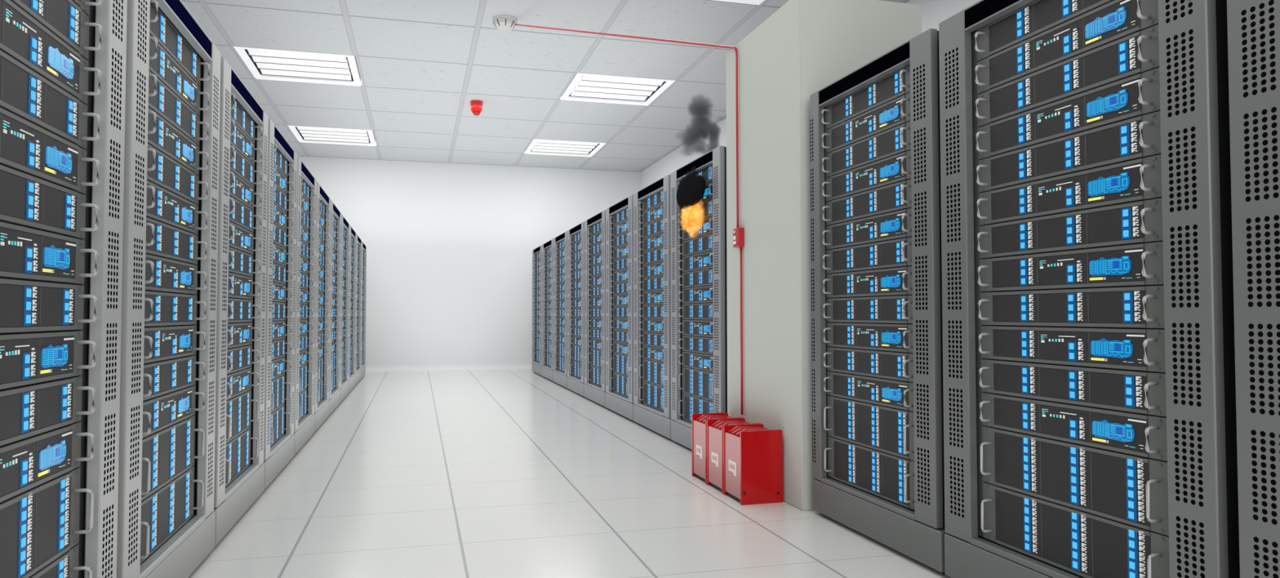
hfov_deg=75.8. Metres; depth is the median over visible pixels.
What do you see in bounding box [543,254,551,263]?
server
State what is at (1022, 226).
light
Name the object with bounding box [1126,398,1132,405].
light
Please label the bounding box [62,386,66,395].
light
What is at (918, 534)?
rack
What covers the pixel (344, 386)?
rack
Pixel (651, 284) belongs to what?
server
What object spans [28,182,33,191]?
light
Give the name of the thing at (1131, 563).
light
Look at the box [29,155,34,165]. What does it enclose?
light
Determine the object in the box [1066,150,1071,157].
light
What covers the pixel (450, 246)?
wall
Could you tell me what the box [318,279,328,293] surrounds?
server
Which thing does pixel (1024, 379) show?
light
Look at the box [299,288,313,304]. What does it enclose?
server
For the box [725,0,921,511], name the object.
pillar
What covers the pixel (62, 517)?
light
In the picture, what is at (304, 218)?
server
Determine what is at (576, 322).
server
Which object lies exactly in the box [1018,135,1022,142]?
light
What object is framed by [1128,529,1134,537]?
light
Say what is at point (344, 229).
server
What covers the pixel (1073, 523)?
light
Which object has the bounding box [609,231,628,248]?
server
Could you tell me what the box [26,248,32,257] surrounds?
light
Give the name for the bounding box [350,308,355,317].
server
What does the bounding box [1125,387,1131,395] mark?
light
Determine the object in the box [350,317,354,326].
server
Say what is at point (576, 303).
server
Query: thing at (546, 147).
ceiling light
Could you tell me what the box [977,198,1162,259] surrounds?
server
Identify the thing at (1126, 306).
light
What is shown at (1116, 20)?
server
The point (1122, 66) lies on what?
light
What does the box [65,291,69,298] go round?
light
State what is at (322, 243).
server
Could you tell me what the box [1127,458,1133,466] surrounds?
light
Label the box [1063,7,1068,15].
light
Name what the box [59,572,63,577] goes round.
light
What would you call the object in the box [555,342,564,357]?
server
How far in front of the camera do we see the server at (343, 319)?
8.55 m
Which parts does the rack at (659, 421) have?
perforated post, casing, mounting rail, rail, sill, perforated post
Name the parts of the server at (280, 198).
panel, handle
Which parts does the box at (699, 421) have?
name plate, panel, panel, panel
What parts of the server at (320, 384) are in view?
panel, handle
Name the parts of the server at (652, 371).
handle, panel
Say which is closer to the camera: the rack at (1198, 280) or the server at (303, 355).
the rack at (1198, 280)
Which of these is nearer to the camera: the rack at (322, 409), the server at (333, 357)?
the rack at (322, 409)
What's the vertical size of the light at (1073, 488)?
0.016 m
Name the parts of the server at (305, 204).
panel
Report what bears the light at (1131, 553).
on the server at (1085, 544)
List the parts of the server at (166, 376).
handle, panel, handle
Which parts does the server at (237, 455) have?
handle, panel, handle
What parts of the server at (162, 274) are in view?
handle, panel, handle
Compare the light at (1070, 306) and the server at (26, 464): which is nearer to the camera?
the server at (26, 464)
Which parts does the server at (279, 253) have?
panel, handle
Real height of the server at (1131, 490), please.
0.172 m
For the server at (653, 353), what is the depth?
6.12 m
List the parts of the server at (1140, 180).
handle, icon panel, panel, handle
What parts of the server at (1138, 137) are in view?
handle, panel, handle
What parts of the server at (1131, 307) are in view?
handle, panel, handle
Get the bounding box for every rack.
[51,0,127,577]
[116,0,220,577]
[213,56,268,546]
[263,118,297,488]
[293,155,316,454]
[314,182,330,431]
[328,200,341,415]
[339,213,350,403]
[348,226,356,392]
[355,234,361,385]
[360,240,366,378]
[532,244,542,375]
[541,238,553,381]
[553,231,568,389]
[567,221,585,397]
[584,209,605,407]
[605,194,635,422]
[633,173,671,439]
[670,145,727,449]
[809,28,947,574]
[938,0,1239,577]
[1226,0,1279,577]
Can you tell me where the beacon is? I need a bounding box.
[470,100,483,115]
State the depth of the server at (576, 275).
9.08 m
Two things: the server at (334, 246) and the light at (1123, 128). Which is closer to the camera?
the light at (1123, 128)
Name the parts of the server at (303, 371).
panel, handle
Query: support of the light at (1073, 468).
on the server at (1131, 490)
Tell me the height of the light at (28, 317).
0.016 m
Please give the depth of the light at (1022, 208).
2.38 m
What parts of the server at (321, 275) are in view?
panel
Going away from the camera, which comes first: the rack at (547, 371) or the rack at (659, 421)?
the rack at (659, 421)
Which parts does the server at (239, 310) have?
handle, panel, handle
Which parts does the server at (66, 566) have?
panel, handle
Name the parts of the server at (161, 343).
handle, panel, handle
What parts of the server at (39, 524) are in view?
panel, handle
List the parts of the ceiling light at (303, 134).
louvre blade, louvre blade, louvre blade, louvre blade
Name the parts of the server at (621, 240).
panel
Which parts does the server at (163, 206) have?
handle, panel, handle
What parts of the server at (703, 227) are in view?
panel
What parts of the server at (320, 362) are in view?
panel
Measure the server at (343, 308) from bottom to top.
0.100 m
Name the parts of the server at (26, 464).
panel, handle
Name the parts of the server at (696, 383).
handle, panel, handle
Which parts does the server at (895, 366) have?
handle, panel, handle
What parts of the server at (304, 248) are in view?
panel, handle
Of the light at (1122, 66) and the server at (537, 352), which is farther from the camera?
the server at (537, 352)
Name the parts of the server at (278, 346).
panel, handle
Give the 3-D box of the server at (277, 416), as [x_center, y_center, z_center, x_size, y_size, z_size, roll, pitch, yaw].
[-2.258,0.745,4.375,0.657,0.172,0.660,0,-2,-15]
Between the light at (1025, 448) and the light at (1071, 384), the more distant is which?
the light at (1025, 448)
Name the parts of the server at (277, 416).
handle, panel, handle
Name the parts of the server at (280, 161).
panel, handle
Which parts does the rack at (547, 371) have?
perforated post, casing, perforated post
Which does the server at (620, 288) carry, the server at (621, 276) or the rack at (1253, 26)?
the server at (621, 276)
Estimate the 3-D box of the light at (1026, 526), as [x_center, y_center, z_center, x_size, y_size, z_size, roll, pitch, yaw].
[1.111,0.688,2.360,0.003,0.016,0.014,0,-2,-15]
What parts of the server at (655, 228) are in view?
panel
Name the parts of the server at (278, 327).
panel, handle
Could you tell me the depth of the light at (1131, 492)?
2.02 m
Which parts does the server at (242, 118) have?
handle, panel, handle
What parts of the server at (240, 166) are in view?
handle, panel, handle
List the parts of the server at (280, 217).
panel, handle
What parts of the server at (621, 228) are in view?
panel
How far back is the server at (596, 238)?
8.13 m
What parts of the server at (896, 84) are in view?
handle, panel, handle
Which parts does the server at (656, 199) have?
panel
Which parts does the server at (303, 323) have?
panel, handle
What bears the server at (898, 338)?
on the server at (895, 366)
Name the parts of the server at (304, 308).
panel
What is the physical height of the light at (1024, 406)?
0.016 m
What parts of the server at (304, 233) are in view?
panel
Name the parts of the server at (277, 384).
handle, panel, handle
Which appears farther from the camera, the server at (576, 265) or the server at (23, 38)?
the server at (576, 265)
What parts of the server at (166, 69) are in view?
handle, panel, handle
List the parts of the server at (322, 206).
panel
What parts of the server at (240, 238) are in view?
handle, panel, handle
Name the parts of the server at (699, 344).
handle, panel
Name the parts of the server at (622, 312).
panel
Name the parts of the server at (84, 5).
handle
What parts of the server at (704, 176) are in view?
panel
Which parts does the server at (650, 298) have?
panel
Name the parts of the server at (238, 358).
handle, panel, handle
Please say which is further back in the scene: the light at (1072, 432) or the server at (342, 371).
the server at (342, 371)
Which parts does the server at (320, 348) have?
panel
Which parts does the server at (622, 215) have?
panel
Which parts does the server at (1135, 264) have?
handle, panel, handle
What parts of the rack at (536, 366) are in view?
perforated post, perforated post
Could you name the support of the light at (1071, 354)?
attached to the server at (1117, 348)
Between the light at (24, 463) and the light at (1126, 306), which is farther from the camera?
the light at (1126, 306)
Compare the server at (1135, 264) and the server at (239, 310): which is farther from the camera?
the server at (239, 310)
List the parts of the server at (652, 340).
panel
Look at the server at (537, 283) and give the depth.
12.01 m
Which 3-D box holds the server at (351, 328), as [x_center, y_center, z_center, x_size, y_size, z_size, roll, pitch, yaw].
[-3.417,0.478,9.267,0.333,0.100,0.660,0,-2,-15]
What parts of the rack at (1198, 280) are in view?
perforated post, rail, mounting rail, sill, perforated post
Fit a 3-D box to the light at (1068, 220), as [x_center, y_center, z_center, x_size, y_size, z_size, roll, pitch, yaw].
[1.157,-0.183,2.215,0.003,0.016,0.014,0,-2,-15]
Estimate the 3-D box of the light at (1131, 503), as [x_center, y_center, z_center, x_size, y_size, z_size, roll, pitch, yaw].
[1.205,0.529,2.017,0.003,0.016,0.014,0,-2,-15]
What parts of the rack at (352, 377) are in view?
perforated post, casing, perforated post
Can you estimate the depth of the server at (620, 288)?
7.10 m
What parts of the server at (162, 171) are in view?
handle, panel, handle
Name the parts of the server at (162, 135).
handle, panel, handle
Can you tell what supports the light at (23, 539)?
on the server at (39, 524)
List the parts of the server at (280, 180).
panel, handle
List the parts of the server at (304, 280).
panel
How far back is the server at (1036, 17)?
2.38 m
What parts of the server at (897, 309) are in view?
handle, panel, handle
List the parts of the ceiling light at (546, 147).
louvre blade, louvre blade, louvre blade, louvre blade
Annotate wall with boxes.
[297,155,640,372]
[640,0,980,189]
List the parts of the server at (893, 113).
handle, handle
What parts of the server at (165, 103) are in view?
handle, panel, handle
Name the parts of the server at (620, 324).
panel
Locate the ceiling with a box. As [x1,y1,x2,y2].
[181,0,910,172]
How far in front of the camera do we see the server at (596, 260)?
8.12 m
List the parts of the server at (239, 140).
handle, panel, handle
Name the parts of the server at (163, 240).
handle, panel, handle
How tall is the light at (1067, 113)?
0.016 m
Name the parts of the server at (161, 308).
handle, panel, handle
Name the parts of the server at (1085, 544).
handle, handle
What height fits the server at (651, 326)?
0.103 m
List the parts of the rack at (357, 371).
perforated post, casing, perforated post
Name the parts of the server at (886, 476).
handle, handle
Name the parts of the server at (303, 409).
handle, panel, handle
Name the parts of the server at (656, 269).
panel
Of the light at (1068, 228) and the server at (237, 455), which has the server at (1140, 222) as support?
the light at (1068, 228)
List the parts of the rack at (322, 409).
perforated post, sill, casing, perforated post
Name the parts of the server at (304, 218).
panel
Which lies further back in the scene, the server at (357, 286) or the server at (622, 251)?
the server at (357, 286)
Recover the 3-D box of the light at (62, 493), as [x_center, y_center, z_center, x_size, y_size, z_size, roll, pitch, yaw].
[-1.245,0.446,1.773,0.003,0.016,0.014,0,-2,-15]
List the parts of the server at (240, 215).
handle, panel, handle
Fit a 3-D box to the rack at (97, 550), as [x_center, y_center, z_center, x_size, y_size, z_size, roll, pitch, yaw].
[-1.585,-0.003,1.470,0.880,1.834,0.982,0,-2,-15]
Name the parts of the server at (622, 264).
panel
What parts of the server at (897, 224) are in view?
handle, panel, handle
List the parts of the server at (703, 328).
panel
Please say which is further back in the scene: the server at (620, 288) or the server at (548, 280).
the server at (548, 280)
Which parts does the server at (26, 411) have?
panel, handle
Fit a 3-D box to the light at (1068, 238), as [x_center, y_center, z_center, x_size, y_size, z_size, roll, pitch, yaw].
[1.157,-0.132,2.213,0.003,0.016,0.014,0,-2,-15]
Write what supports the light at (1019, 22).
on the server at (1036, 17)
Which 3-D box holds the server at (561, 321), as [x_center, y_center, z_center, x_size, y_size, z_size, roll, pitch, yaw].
[-0.813,0.395,10.000,0.333,0.100,0.660,0,-2,-15]
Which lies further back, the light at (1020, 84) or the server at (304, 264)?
the server at (304, 264)
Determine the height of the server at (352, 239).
0.100 m
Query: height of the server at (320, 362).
0.172 m
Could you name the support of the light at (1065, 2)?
on the server at (1036, 17)
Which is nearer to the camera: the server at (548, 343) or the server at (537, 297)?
the server at (548, 343)
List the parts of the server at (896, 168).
handle, panel, handle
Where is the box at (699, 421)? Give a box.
[691,412,742,484]
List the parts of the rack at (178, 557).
perforated post, sill, casing, mounting rail, rail, perforated post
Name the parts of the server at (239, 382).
handle, panel, handle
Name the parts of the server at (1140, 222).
handle, panel, handle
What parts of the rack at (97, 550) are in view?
casing, mounting rail, perforated post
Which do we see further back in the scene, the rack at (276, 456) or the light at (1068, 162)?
the rack at (276, 456)
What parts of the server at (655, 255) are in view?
panel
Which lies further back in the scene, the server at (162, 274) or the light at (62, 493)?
the server at (162, 274)
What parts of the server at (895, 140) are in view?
handle, panel, handle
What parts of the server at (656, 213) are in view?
panel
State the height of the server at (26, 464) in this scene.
0.103 m
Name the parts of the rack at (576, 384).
perforated post, casing, sill, perforated post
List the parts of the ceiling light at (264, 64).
louvre blade, louvre blade, louvre blade, louvre blade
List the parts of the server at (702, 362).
panel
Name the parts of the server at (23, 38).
icon panel, handle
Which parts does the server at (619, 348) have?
panel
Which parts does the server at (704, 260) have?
panel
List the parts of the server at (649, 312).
panel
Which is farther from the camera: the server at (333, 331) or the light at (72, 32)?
the server at (333, 331)
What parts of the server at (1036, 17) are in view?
handle, panel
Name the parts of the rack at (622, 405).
perforated post, mounting rail, sill, perforated post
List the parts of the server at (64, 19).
panel, handle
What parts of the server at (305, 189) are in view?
panel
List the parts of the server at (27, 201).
panel, handle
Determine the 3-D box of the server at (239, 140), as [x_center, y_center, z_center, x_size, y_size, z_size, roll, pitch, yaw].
[-1.996,-0.635,3.448,0.657,0.103,0.660,0,-2,-15]
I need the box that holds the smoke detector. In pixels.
[492,14,516,31]
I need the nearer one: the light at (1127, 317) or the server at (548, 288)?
the light at (1127, 317)
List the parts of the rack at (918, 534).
perforated post, mounting rail, rail, sill, perforated post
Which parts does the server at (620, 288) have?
panel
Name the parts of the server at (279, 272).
panel, handle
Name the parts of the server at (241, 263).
handle, panel, handle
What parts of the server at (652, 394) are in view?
panel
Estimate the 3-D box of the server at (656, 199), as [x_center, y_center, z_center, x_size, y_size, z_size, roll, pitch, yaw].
[0.384,-0.655,6.211,0.657,0.103,0.660,0,-2,-15]
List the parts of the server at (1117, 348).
handle, icon panel, panel, handle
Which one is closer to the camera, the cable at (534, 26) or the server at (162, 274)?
the server at (162, 274)
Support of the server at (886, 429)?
on the server at (886, 476)
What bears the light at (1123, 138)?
on the server at (1138, 137)
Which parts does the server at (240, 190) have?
handle, panel, handle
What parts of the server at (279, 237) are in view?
panel, handle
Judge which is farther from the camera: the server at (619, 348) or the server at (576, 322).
the server at (576, 322)
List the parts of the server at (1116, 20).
handle, icon panel, handle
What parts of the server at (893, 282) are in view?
handle, panel, handle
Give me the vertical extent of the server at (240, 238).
0.103 m
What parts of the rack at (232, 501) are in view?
perforated post, sill, casing, rail, mounting rail, perforated post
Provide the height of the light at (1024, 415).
0.016 m
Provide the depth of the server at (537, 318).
12.00 m
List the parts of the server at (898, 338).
handle, panel, handle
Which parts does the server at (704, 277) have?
panel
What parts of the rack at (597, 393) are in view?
perforated post, casing, sill, perforated post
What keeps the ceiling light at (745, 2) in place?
attached to the ceiling
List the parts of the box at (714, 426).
name plate, panel, panel, panel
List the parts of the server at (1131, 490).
handle, handle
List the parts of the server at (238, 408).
handle, panel, handle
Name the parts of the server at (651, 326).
panel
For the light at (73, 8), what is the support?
on the server at (64, 19)
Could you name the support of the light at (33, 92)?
on the server at (25, 94)
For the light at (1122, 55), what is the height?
0.016 m
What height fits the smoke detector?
0.085 m
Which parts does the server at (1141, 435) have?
handle, icon panel, panel, handle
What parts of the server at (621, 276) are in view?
panel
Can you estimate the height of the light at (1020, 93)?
0.016 m
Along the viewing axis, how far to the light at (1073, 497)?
2.19 m
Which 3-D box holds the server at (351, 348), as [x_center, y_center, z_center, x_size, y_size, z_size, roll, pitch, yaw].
[-3.417,0.721,9.259,0.333,0.170,0.660,0,-2,-15]
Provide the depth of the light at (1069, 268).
2.21 m
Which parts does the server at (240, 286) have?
handle, panel, handle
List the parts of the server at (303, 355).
panel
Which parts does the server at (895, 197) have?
handle, panel, handle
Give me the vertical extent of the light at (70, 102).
0.016 m
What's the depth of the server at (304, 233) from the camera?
5.56 m
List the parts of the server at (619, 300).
panel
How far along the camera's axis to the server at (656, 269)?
6.14 m
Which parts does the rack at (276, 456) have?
perforated post, sill, casing, rail, perforated post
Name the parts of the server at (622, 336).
panel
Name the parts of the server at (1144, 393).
handle, panel, handle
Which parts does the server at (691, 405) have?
handle, panel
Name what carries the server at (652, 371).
on the server at (652, 394)
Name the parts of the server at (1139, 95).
handle, icon panel, panel, handle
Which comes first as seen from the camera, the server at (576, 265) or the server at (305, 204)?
the server at (305, 204)
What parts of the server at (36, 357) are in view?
panel, handle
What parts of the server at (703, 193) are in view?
handle, panel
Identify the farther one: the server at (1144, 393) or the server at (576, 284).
the server at (576, 284)
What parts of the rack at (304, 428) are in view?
perforated post, sill, casing, perforated post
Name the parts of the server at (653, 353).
panel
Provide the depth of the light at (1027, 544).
2.36 m
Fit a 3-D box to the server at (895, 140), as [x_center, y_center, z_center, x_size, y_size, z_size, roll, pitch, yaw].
[1.169,-0.537,3.311,0.657,0.103,0.660,0,-2,-15]
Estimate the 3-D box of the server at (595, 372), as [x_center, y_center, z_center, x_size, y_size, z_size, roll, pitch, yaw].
[-0.290,0.855,8.055,0.333,0.170,0.660,0,-2,-15]
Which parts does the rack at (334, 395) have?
perforated post, sill, casing, perforated post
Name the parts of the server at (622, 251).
panel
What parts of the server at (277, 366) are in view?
panel, handle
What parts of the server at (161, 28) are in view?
handle, panel, handle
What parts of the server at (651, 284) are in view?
panel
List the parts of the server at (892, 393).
handle, panel, handle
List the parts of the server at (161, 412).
handle, panel, handle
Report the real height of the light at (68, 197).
0.016 m
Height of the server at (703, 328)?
0.103 m
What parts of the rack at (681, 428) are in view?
perforated post, mounting rail, sill, rail, perforated post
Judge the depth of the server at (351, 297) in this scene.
9.50 m
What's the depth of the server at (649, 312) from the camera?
6.14 m
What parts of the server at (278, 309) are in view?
panel, handle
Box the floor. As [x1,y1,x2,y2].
[187,368,951,577]
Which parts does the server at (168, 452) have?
handle, handle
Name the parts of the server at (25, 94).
panel, handle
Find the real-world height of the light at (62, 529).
0.016 m
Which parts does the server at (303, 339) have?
panel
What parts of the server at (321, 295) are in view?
panel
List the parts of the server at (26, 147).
icon panel, panel, handle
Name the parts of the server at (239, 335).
handle, panel, handle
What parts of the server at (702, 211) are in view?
handle, panel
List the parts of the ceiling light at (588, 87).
louvre blade, louvre blade, louvre blade, louvre blade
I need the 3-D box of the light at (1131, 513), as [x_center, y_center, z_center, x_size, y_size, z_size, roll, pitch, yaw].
[1.205,0.555,2.016,0.003,0.016,0.014,0,-2,-15]
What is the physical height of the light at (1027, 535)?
0.016 m
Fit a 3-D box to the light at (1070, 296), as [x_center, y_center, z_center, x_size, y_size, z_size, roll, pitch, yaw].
[1.157,0.024,2.208,0.003,0.016,0.014,0,-2,-15]
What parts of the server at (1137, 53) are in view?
handle, panel, handle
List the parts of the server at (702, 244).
panel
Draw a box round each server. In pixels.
[0,0,102,104]
[0,49,101,149]
[0,107,100,195]
[0,164,99,239]
[0,221,98,284]
[0,278,97,333]
[0,330,96,390]
[0,376,95,446]
[0,422,94,502]
[0,467,93,577]
[10,0,102,60]
[28,544,92,577]
[71,0,103,15]
[140,466,204,563]
[141,415,204,501]
[142,355,205,400]
[142,385,204,438]
[143,324,206,364]
[144,290,206,327]
[145,217,207,265]
[145,253,207,294]
[146,143,208,205]
[146,180,208,235]
[147,107,208,175]
[148,34,209,115]
[148,70,208,146]
[149,0,210,86]
[225,427,258,487]
[226,322,259,349]
[226,344,259,374]
[226,367,259,399]
[226,389,258,443]
[227,272,260,299]
[227,297,260,323]
[228,221,261,254]
[228,246,260,277]
[229,170,262,210]
[229,195,261,232]
[230,119,262,166]
[230,144,262,188]
[231,93,262,143]
[270,404,290,446]
[271,282,292,302]
[271,302,292,321]
[271,320,291,341]
[271,338,291,359]
[271,356,291,380]
[271,374,291,413]
[272,223,293,248]
[272,242,293,266]
[272,262,292,284]
[273,164,293,195]
[273,183,293,213]
[273,204,293,231]
[274,143,293,177]
[297,389,311,421]
[298,334,312,351]
[298,349,312,367]
[298,364,312,394]
[299,272,313,289]
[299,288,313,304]
[299,304,313,319]
[299,320,312,335]
[300,208,314,230]
[300,224,314,244]
[300,240,313,260]
[300,256,313,275]
[301,176,314,200]
[301,192,314,215]
[317,331,328,346]
[317,344,327,359]
[317,356,327,381]
[317,378,327,404]
[318,266,328,280]
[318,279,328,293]
[318,292,328,306]
[318,306,328,319]
[318,319,328,332]
[319,198,328,217]
[319,211,328,230]
[319,225,328,242]
[319,239,328,254]
[319,252,328,267]
[331,318,338,329]
[331,329,338,341]
[331,340,338,352]
[331,351,338,372]
[331,370,337,391]
[332,237,339,251]
[332,248,339,262]
[332,261,339,273]
[332,272,339,284]
[332,284,339,295]
[332,295,338,306]
[332,306,338,318]
[333,213,339,229]
[333,225,339,240]
[341,364,346,382]
[342,225,348,239]
[342,235,348,248]
[342,246,348,258]
[342,257,348,268]
[342,267,347,278]
[342,277,347,288]
[342,288,347,297]
[342,297,347,307]
[342,307,347,317]
[342,317,347,328]
[342,328,347,337]
[342,337,347,347]
[342,347,346,364]
[349,359,354,375]
[350,290,355,299]
[350,299,355,308]
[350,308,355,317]
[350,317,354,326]
[350,326,354,335]
[350,335,354,344]
[350,344,354,359]
[351,235,355,246]
[351,244,355,255]
[351,254,355,264]
[351,263,355,272]
[351,272,355,281]
[355,355,359,368]
[356,284,360,293]
[356,293,360,301]
[356,341,359,355]
[533,252,540,260]
[533,258,540,267]
[533,266,540,275]
[533,273,540,281]
[533,280,540,288]
[533,288,540,295]
[533,295,540,302]
[533,302,540,309]
[533,309,540,316]
[533,316,540,324]
[533,324,540,331]
[533,330,540,337]
[533,337,539,350]
[534,349,539,362]
[543,245,551,256]
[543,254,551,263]
[543,262,551,271]
[543,270,551,279]
[543,277,551,286]
[543,285,551,293]
[543,293,551,301]
[543,301,551,309]
[543,309,551,316]
[543,316,551,324]
[543,324,551,332]
[543,332,551,340]
[543,339,551,353]
[543,352,551,366]
[555,239,564,250]
[555,248,564,258]
[555,256,564,266]
[555,265,564,275]
[555,274,564,284]
[555,282,564,292]
[555,291,564,300]
[555,300,564,308]
[555,308,564,316]
[555,317,564,325]
[555,325,564,334]
[555,333,564,342]
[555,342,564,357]
[555,355,564,372]
[569,240,581,253]
[569,250,581,262]
[569,259,581,271]
[569,269,581,280]
[569,279,581,289]
[569,288,581,298]
[569,298,581,307]
[569,307,581,317]
[569,317,581,327]
[569,326,581,336]
[569,335,581,346]
[569,345,581,362]
[569,360,581,378]
[570,231,581,244]
[587,220,601,235]
[587,231,601,246]
[587,242,601,256]
[587,253,601,266]
[587,263,601,276]
[587,275,601,287]
[587,285,601,297]
[587,296,601,307]
[587,306,601,317]
[587,317,601,328]
[587,328,601,339]
[587,337,601,350]
[587,348,601,368]
[587,365,601,386]
[609,207,628,226]
[609,219,628,237]
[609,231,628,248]
[609,244,628,260]
[609,256,628,271]
[609,268,628,283]
[609,281,628,295]
[609,293,628,306]
[609,306,628,318]
[609,318,628,330]
[609,329,628,343]
[609,341,628,355]
[609,352,628,376]
[609,372,628,397]
[639,189,663,213]
[639,203,663,226]
[639,217,663,239]
[639,232,663,252]
[639,246,663,266]
[639,261,663,279]
[639,275,663,292]
[639,290,663,305]
[639,304,663,319]
[639,319,663,333]
[639,332,663,348]
[639,345,663,362]
[639,359,663,386]
[639,381,663,411]
[678,164,712,195]
[678,181,712,210]
[678,199,712,226]
[678,216,712,241]
[678,233,712,257]
[678,250,712,272]
[678,268,712,288]
[678,285,713,303]
[678,302,713,319]
[678,320,713,337]
[678,335,713,355]
[678,351,713,372]
[678,366,713,401]
[678,392,713,422]
[821,63,910,129]
[822,93,910,154]
[822,121,911,177]
[822,150,911,202]
[822,178,911,226]
[822,208,911,250]
[822,236,911,274]
[822,266,912,298]
[822,295,912,324]
[822,322,912,353]
[823,346,913,382]
[823,371,913,412]
[823,395,914,461]
[824,435,915,510]
[974,0,1114,62]
[974,0,1158,94]
[975,24,1159,127]
[976,67,1159,159]
[976,111,1160,193]
[977,154,1161,226]
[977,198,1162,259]
[977,241,1164,292]
[977,285,1164,328]
[978,325,1165,373]
[978,359,1166,417]
[979,392,1167,462]
[979,426,1168,536]
[980,482,1169,577]
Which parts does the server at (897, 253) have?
handle, panel, handle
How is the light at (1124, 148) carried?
attached to the server at (1138, 137)
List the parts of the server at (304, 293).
panel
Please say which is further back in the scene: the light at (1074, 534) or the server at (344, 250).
the server at (344, 250)
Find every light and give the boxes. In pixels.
[20,550,26,560]
[20,564,25,574]
[21,510,26,520]
[21,524,26,533]
[21,537,26,547]
[22,461,27,471]
[22,474,27,484]
[22,497,26,507]
[23,394,29,404]
[23,407,28,417]
[23,421,28,430]
[24,367,29,376]
[25,354,30,363]
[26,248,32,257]
[26,262,31,270]
[26,288,31,297]
[26,302,31,310]
[26,315,31,323]
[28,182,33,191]
[28,195,33,204]
[28,208,33,217]
[29,142,34,152]
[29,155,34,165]
[30,103,35,113]
[31,38,36,48]
[31,51,36,62]
[31,77,35,88]
[31,90,35,100]
[32,0,37,9]
[59,538,64,548]
[59,560,63,569]
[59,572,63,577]
[60,491,65,500]
[60,503,64,512]
[60,515,64,524]
[60,527,64,536]
[61,479,65,488]
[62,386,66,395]
[62,398,66,406]
[62,410,66,418]
[64,302,68,310]
[64,315,68,322]
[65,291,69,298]
[66,195,71,204]
[66,207,71,215]
[66,218,71,226]
[68,100,73,109]
[68,112,72,121]
[68,124,72,133]
[70,30,74,39]
[71,6,75,16]
[71,17,75,27]
[234,46,360,86]
[288,125,375,146]
[524,138,606,156]
[560,72,675,106]
[713,0,764,4]
[1017,12,1021,18]
[1017,20,1021,27]
[1017,29,1021,36]
[1017,47,1022,53]
[1017,55,1022,62]
[1017,64,1022,71]
[1017,82,1022,88]
[1017,91,1022,97]
[1018,99,1022,106]
[1018,117,1022,124]
[1018,126,1022,133]
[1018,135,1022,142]
[1019,153,1023,159]
[1019,162,1023,168]
[1019,170,1023,177]
[1019,188,1023,195]
[1019,197,1023,204]
[1020,206,1024,213]
[1020,224,1024,231]
[1020,233,1024,239]
[1020,242,1024,248]
[1021,260,1025,266]
[1021,269,1025,275]
[1021,278,1025,284]
[1021,296,1025,302]
[1021,305,1025,311]
[1021,314,1026,319]
[1022,332,1026,337]
[1022,341,1026,346]
[1022,350,1026,355]
[1022,368,1026,373]
[1022,377,1026,382]
[1022,386,1026,391]
[1022,404,1026,410]
[1022,413,1026,419]
[1022,422,1027,428]
[1023,437,1027,444]
[1023,446,1027,453]
[1023,455,1027,462]
[1023,464,1027,471]
[1023,473,1028,479]
[1024,482,1028,488]
[1024,497,1028,504]
[1024,506,1028,513]
[1024,515,1028,523]
[1024,524,1029,532]
[1025,533,1029,541]
[1025,542,1029,550]
[1063,0,1067,5]
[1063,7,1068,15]
[1063,35,1068,43]
[1063,44,1068,53]
[1064,64,1069,71]
[1064,74,1069,81]
[1064,83,1069,90]
[1065,111,1070,119]
[1065,121,1070,128]
[1065,140,1070,147]
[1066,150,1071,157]
[1066,160,1071,166]
[1066,188,1071,195]
[1066,198,1071,204]
[1066,217,1071,224]
[1066,226,1071,233]
[1066,236,1071,243]
[1067,266,1072,271]
[1067,275,1072,281]
[1068,294,1073,301]
[1068,304,1073,310]
[1068,314,1073,319]
[1069,342,1074,349]
[1069,352,1074,359]
[1069,372,1074,378]
[1069,382,1074,388]
[1070,391,1075,398]
[1070,420,1075,427]
[1070,430,1075,436]
[1071,447,1075,453]
[1071,456,1075,463]
[1071,466,1075,473]
[1071,475,1075,483]
[1071,485,1076,493]
[1071,495,1076,502]
[1071,512,1076,519]
[1071,521,1076,529]
[1071,531,1077,539]
[1072,541,1077,549]
[1072,551,1077,559]
[1072,560,1077,568]
[1119,43,1124,51]
[1120,53,1125,61]
[1120,63,1125,71]
[1120,125,1126,133]
[1121,136,1126,143]
[1121,146,1127,154]
[1122,208,1128,216]
[1123,219,1128,226]
[1123,230,1128,236]
[1124,293,1129,299]
[1124,303,1129,310]
[1124,314,1130,320]
[1125,377,1131,384]
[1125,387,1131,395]
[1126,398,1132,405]
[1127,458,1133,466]
[1127,469,1133,476]
[1127,479,1133,487]
[1128,489,1133,497]
[1128,500,1133,508]
[1128,511,1133,519]
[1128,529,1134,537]
[1128,540,1134,548]
[1128,551,1134,559]
[1128,560,1134,569]
[1129,571,1135,577]
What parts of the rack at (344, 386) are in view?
perforated post, sill, casing, perforated post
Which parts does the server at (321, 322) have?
panel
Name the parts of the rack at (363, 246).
perforated post, casing, perforated post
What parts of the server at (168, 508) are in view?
handle, panel, handle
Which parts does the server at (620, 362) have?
panel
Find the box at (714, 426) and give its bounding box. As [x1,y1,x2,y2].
[706,417,760,493]
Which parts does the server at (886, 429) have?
handle, handle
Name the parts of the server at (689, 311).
panel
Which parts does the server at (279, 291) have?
panel, handle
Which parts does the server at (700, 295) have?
handle, panel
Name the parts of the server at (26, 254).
icon panel, panel, handle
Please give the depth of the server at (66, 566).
1.79 m
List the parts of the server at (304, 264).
panel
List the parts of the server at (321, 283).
panel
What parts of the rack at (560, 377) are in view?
perforated post, sill, perforated post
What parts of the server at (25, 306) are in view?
panel, handle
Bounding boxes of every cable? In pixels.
[515,23,738,227]
[739,247,742,414]

